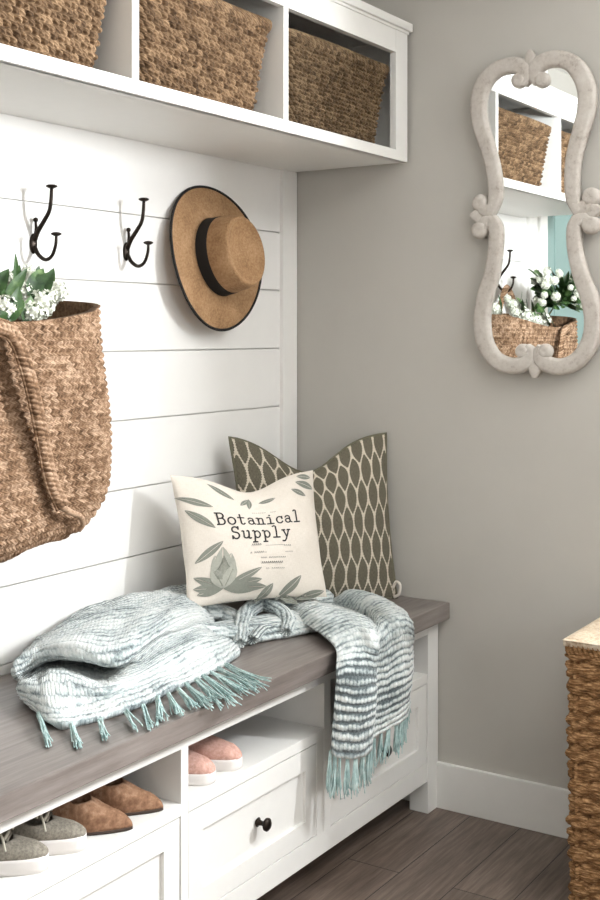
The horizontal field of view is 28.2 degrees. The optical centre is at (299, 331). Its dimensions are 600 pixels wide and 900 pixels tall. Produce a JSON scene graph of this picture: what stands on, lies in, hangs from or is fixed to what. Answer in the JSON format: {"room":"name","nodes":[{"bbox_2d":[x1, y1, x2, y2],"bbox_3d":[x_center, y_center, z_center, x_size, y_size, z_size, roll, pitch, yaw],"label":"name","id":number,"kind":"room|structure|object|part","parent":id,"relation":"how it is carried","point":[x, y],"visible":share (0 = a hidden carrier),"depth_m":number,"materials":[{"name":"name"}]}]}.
{"room":"mudroom","nodes":[
{"label":"mudroom","id":0,"kind":"room"},
{"bbox_2d":[0,113,279,675],"bbox_3d":[-1.346,0.074,1.823,0.119,2.620,4.900,0,0,33],"label":"wall","id":1,"kind":"structure","parent":0,"point":[178,386],"depth_m":3.12,"materials":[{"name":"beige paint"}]},
{"bbox_2d":[29,184,61,261],"bbox_3d":[-0.593,-0.254,2.791,0.089,0.180,0.027,0,0,33],"label":"coat hook","id":2,"kind":"object","parent":1,"relation":"attached to","point":[37,229],"visible":1,"depth_m":2.79,"materials":[{"name":"brown metal"}]},
{"bbox_3d":[-0.603,-0.274,2.797,0.065,0.123,0.013,0,0,33],"label":"arm","id":3,"kind":"part","parent":2,"relation":"part of","materials":[{"name":"brown metal"}]},
{"bbox_3d":[-0.596,-0.194,2.793,0.078,0.060,0.011,0,0,33],"label":"arm","id":4,"kind":"part","parent":2,"relation":"part of","materials":[{"name":"brown metal"}]},
{"bbox_2d":[123,197,152,267],"bbox_3d":[-0.414,-0.254,3.066,0.089,0.180,0.027,0,0,33],"label":"coat hook","id":5,"kind":"object","parent":1,"relation":"attached to","point":[126,248],"visible":1,"depth_m":3.06,"materials":[{"name":"brown metal"}]},
{"bbox_3d":[-0.424,-0.274,3.072,0.065,0.123,0.013,0,0,33],"label":"arm","id":6,"kind":"part","parent":5,"relation":"part of","materials":[{"name":"brown metal"}]},
{"bbox_3d":[-0.417,-0.194,3.068,0.078,0.060,0.011,0,0,33],"label":"arm","id":7,"kind":"part","parent":5,"relation":"part of","materials":[{"name":"brown metal"}]},
{"bbox_2d":[0,0,412,171],"bbox_3d":[-0.334,-0.704,2.882,0.419,0.408,1.803,0,0,33],"label":"cubby shelf","id":8,"kind":"object","parent":1,"relation":"attached to","point":[110,98],"visible":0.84,"depth_m":2.98,"materials":[{"name":"white paint"}]},
{"bbox_2d":[0,0,106,68],"bbox_3d":[-0.660,-0.647,2.378,0.378,0.256,0.536,0,0,33],"label":"woven basket","id":9,"kind":"object","parent":8,"relation":"on","point":[66,30],"visible":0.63,"depth_m":2.35,"materials":[{"name":"brown wicker"}]},
{"bbox_2d":[139,0,271,111],"bbox_3d":[-0.350,-0.647,2.854,0.378,0.256,0.544,0,0,33],"label":"woven basket","id":10,"kind":"object","parent":8,"relation":"on","point":[213,50],"visible":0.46,"depth_m":2.74,"materials":[{"name":"brown wicker"}]},
{"bbox_3d":[-0.188,-0.845,2.764,0.018,0.066,1.680,0,0,33],"label":"rail","id":11,"kind":"part","parent":8,"relation":"part of","materials":[{"name":"white paint"}]},
{"bbox_2d":[288,28,388,142],"bbox_3d":[-0.028,-0.647,3.350,0.379,0.256,0.565,0,0,33],"label":"woven basket","id":12,"kind":"object","parent":8,"relation":"on","point":[332,87],"visible":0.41,"depth_m":3.22,"materials":[{"name":"brown wicker"}]},
{"bbox_3d":[0.139,-0.697,3.631,0.394,0.358,0.010,0,0,33],"label":"panel","id":13,"kind":"part","parent":8,"relation":"part of","materials":[{"name":"white paint"}]},
{"bbox_3d":[-0.334,-0.892,2.882,0.419,0.032,1.803,0,0,33],"label":"crown moulding","id":14,"kind":"part","parent":8,"relation":"part of","materials":[{"name":"white paint"}]},
{"bbox_2d":[169,185,264,330],"bbox_3d":[-0.204,-0.207,3.322,0.165,0.411,0.400,0,0,38],"label":"straw hat","id":15,"kind":"object","parent":1,"relation":"hanging from","point":[218,256],"visible":1,"depth_m":3.28,"materials":[{"name":"brown wicker"}]},
{"bbox_3d":[-0.192,-0.216,3.316,0.113,0.220,0.184,-10,7,34],"label":"crown","id":16,"kind":"part","parent":15,"relation":"part of","materials":[{"name":"beige wicker"}]},
{"bbox_2d":[279,170,296,468],"bbox_3d":[-0.037,0.392,3.717,0.016,1.784,0.078,0,0,33],"label":"trim","id":17,"kind":"structure","parent":1,"relation":"attached to","point":[288,179],"depth_m":3.71,"materials":[{"name":"white paint"}]},
{"bbox_3d":[-0.823,-0.254,2.437,0.089,0.180,0.027,0,0,33],"label":"coat hook","id":18,"kind":"object","parent":1,"relation":"attached to","visible":0},
{"bbox_2d":[0,298,112,562],"bbox_3d":[-0.678,0.135,2.435,0.342,0.668,0.737,0,0,33],"label":"tote","id":19,"kind":"object","parent":18,"relation":"hanging from","point":[55,418],"visible":0.97,"depth_m":2.46,"materials":[{"name":"brown wicker"}]},
{"bbox_3d":[-0.559,0.170,2.358,0.044,0.400,0.295,0,0,35],"label":"handle","id":20,"kind":"part","parent":19,"relation":"part of","materials":[{"name":"wicker"}]},
{"bbox_2d":[0,253,68,321],"bbox_3d":[-0.677,-0.087,2.371,0.218,0.386,0.798,0,0,28],"label":"bunch","id":21,"kind":"object","parent":19,"relation":"in","point":[40,289],"visible":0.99,"depth_m":2.50,"materials":[{"name":"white plant"}]},
{"bbox_3d":[-0.480,0.388,2.510,0.024,0.082,0.108,0,0,19],"label":"seam cord","id":22,"kind":"part","parent":19,"relation":"part of","materials":[{"name":"wicker"}]},
{"bbox_2d":[257,799,571,899],"bbox_3d":[0.415,1.424,0.677,4.320,0.080,4.900,0,0,33],"label":"floor","id":23,"kind":"structure","parent":0,"point":[403,853],"depth_m":3.11,"materials":[{"name":"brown wood"}]},
{"bbox_2d":[0,596,449,899],"bbox_3d":[-0.284,1.085,2.849,0.532,0.599,1.819,0,0,33],"label":"storage bench","id":24,"kind":"object","parent":23,"relation":"on","point":[240,835],"visible":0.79,"depth_m":2.64,"materials":[{"name":"grey wood"}]},
{"bbox_2d":[0,827,48,876],"bbox_3d":[-0.596,0.937,2.200,0.270,0.090,0.093,0,0,5],"label":"sneaker","id":25,"kind":"object","parent":24,"relation":"on","point":[20,855],"visible":0.87,"depth_m":2.16,"materials":[{"name":"grey fabric"}]},
{"bbox_2d":[10,809,86,855],"bbox_3d":[-0.542,0.937,2.286,0.270,0.090,0.093,0,0,5],"label":"sneaker","id":26,"kind":"object","parent":24,"relation":"on","point":[62,836],"visible":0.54,"depth_m":2.25,"materials":[{"name":"grey fabric"}]},
{"bbox_2d":[0,798,180,899],"bbox_3d":[-0.591,0.996,2.387,0.466,0.026,0.540,0,0,33],"label":"shelf","id":27,"kind":"object","parent":24,"relation":"attached to","point":[63,870],"depth_m":2.27,"materials":[{"name":"white paint"}]},
{"bbox_2d":[51,793,132,835],"bbox_3d":[-0.458,0.951,2.373,0.255,0.062,0.085,0,0,5],"label":"shoe","id":28,"kind":"object","parent":24,"relation":"on","point":[98,818],"visible":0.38,"depth_m":2.34,"materials":[{"name":"brown leather"}]},
{"bbox_3d":[-0.571,1.123,2.375,0.416,0.224,0.536,0,0,33],"label":"drawer","id":29,"kind":"part","parent":24,"relation":"part of","materials":[{"name":"white paint"}]},
{"bbox_2d":[88,777,162,815],"bbox_3d":[-0.408,0.951,2.466,0.255,0.062,0.085,0,0,5],"label":"shoe","id":30,"kind":"object","parent":24,"relation":"on","point":[121,794],"visible":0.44,"depth_m":2.43,"materials":[{"name":"brown leather"}]},
{"bbox_2d":[188,749,215,785],"bbox_3d":[-0.301,0.949,2.654,0.250,0.066,0.097,0,0,25],"label":"shoe","id":31,"kind":"object","parent":24,"relation":"on","point":[201,770],"visible":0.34,"depth_m":2.59,"materials":[{"name":"fabric"}]},
{"bbox_2d":[11,583,414,799],"bbox_3d":[-0.182,0.892,2.925,0.642,0.467,1.460,0,0,33],"label":"knitted throw","id":32,"kind":"object","parent":24,"relation":"on","point":[122,654],"visible":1,"depth_m":2.86,"materials":[{"name":"white fabric"}]},
{"bbox_2d":[170,470,326,605],"bbox_3d":[-0.120,0.548,3.177,0.458,0.355,0.156,0,0,-33],"label":"cushion","id":33,"kind":"object","parent":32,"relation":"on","point":[263,543],"visible":0.99,"depth_m":3.11,"materials":[{"name":"beige fabric"}]},
{"bbox_2d":[210,547,236,587],"bbox_3d":[-0.196,0.603,3.053,0.072,0.104,0.013,0,0,-21],"label":"print","id":34,"kind":"object","parent":33,"relation":"attached to","point":[223,560],"depth_m":3.05},
{"bbox_2d":[251,511,290,568],"bbox_3d":[-0.082,0.549,3.141,0.134,0.147,0.048,0,0,-33],"label":"print","id":35,"kind":"object","parent":33,"relation":"attached to","point":[270,530],"depth_m":3.14},
{"bbox_2d":[188,735,242,771],"bbox_3d":[-0.248,0.949,2.739,0.250,0.066,0.097,0,0,24],"label":"shoe","id":36,"kind":"object","parent":24,"relation":"on","point":[225,755],"visible":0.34,"depth_m":2.68,"materials":[{"name":"fabric"}]},
{"bbox_3d":[-0.271,1.123,2.836,0.416,0.224,0.505,0,0,33],"label":"drawer","id":37,"kind":"part","parent":24,"relation":"part of","materials":[{"name":"white paint"}]},
{"bbox_2d":[188,714,323,811],"bbox_3d":[-0.282,0.996,2.861,0.466,0.026,0.538,0,0,33],"label":"shelf","id":38,"kind":"object","parent":24,"relation":"attached to","point":[268,743],"depth_m":2.84,"materials":[{"name":"white paint"}]},
{"bbox_3d":[-0.084,1.122,2.726,0.036,0.030,0.030,0,0,33],"label":"knob","id":39,"kind":"part","parent":24,"relation":"part of","materials":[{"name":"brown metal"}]},
{"bbox_2d":[228,432,401,601],"bbox_3d":[0.048,0.540,3.438,0.507,0.493,0.132,0,0,-27],"label":"cushion","id":40,"kind":"object","parent":24,"relation":"on","point":[350,489],"visible":0.62,"depth_m":3.44,"materials":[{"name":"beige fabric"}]},
{"bbox_3d":[0.045,1.123,3.323,0.416,0.224,0.526,0,0,33],"label":"drawer","id":41,"kind":"part","parent":24,"relation":"part of","materials":[{"name":"white paint"}]},
{"bbox_2d":[330,672,426,734],"bbox_3d":[0.026,0.996,3.335,0.466,0.026,0.530,0,0,33],"label":"shelf","id":42,"kind":"object","parent":24,"relation":"attached to","point":[419,680],"depth_m":3.37,"materials":[{"name":"white paint"}]},
{"bbox_3d":[0.228,1.122,3.204,0.036,0.030,0.030,0,0,33],"label":"knob","id":43,"kind":"part","parent":24,"relation":"part of","materials":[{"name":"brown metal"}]},
{"bbox_2d":[563,618,599,899],"bbox_3d":[0.928,1.054,2.879,0.480,0.660,0.390,0,0,33],"label":"laundry hamper","id":44,"kind":"object","parent":23,"relation":"on","point":[582,647],"visible":1,"depth_m":2.83,"materials":[{"name":"brown wicker"}]},
{"bbox_3d":[0.928,0.736,2.879,0.474,0.024,0.384,0,0,33],"label":"lid","id":45,"kind":"part","parent":44,"relation":"part of","materials":[{"name":"beige fabric"}]},
{"bbox_2d":[296,0,599,788],"bbox_3d":[1.723,0.074,2.689,4.120,2.620,0.100,0,0,33],"label":"wall","id":46,"kind":"structure","parent":0,"point":[493,475],"depth_m":3.45,"materials":[{"name":"beige paint"}]},
{"bbox_2d":[403,761,570,838],"bbox_3d":[1.701,1.318,2.635,4.099,0.132,0.014,0,0,33],"label":"baseboard","id":47,"kind":"structure","parent":46,"relation":"attached to","point":[530,805],"depth_m":3.36,"materials":[{"name":"white paint"}]},
{"bbox_2d":[469,49,599,377],"bbox_3d":[0.648,-0.326,3.299,0.385,0.905,0.038,0,0,33],"label":"mirror","id":48,"kind":"object","parent":46,"relation":"attached to","point":[537,308],"visible":1,"depth_m":3.29,"materials":[{"name":"beige wood"}]},
{"bbox_3d":[0.649,-0.327,3.301,0.335,0.843,0.004,0,0,33],"label":"glass","id":49,"kind":"part","parent":48,"relation":"part of","materials":[{"name":"white mirror"}]}
]}

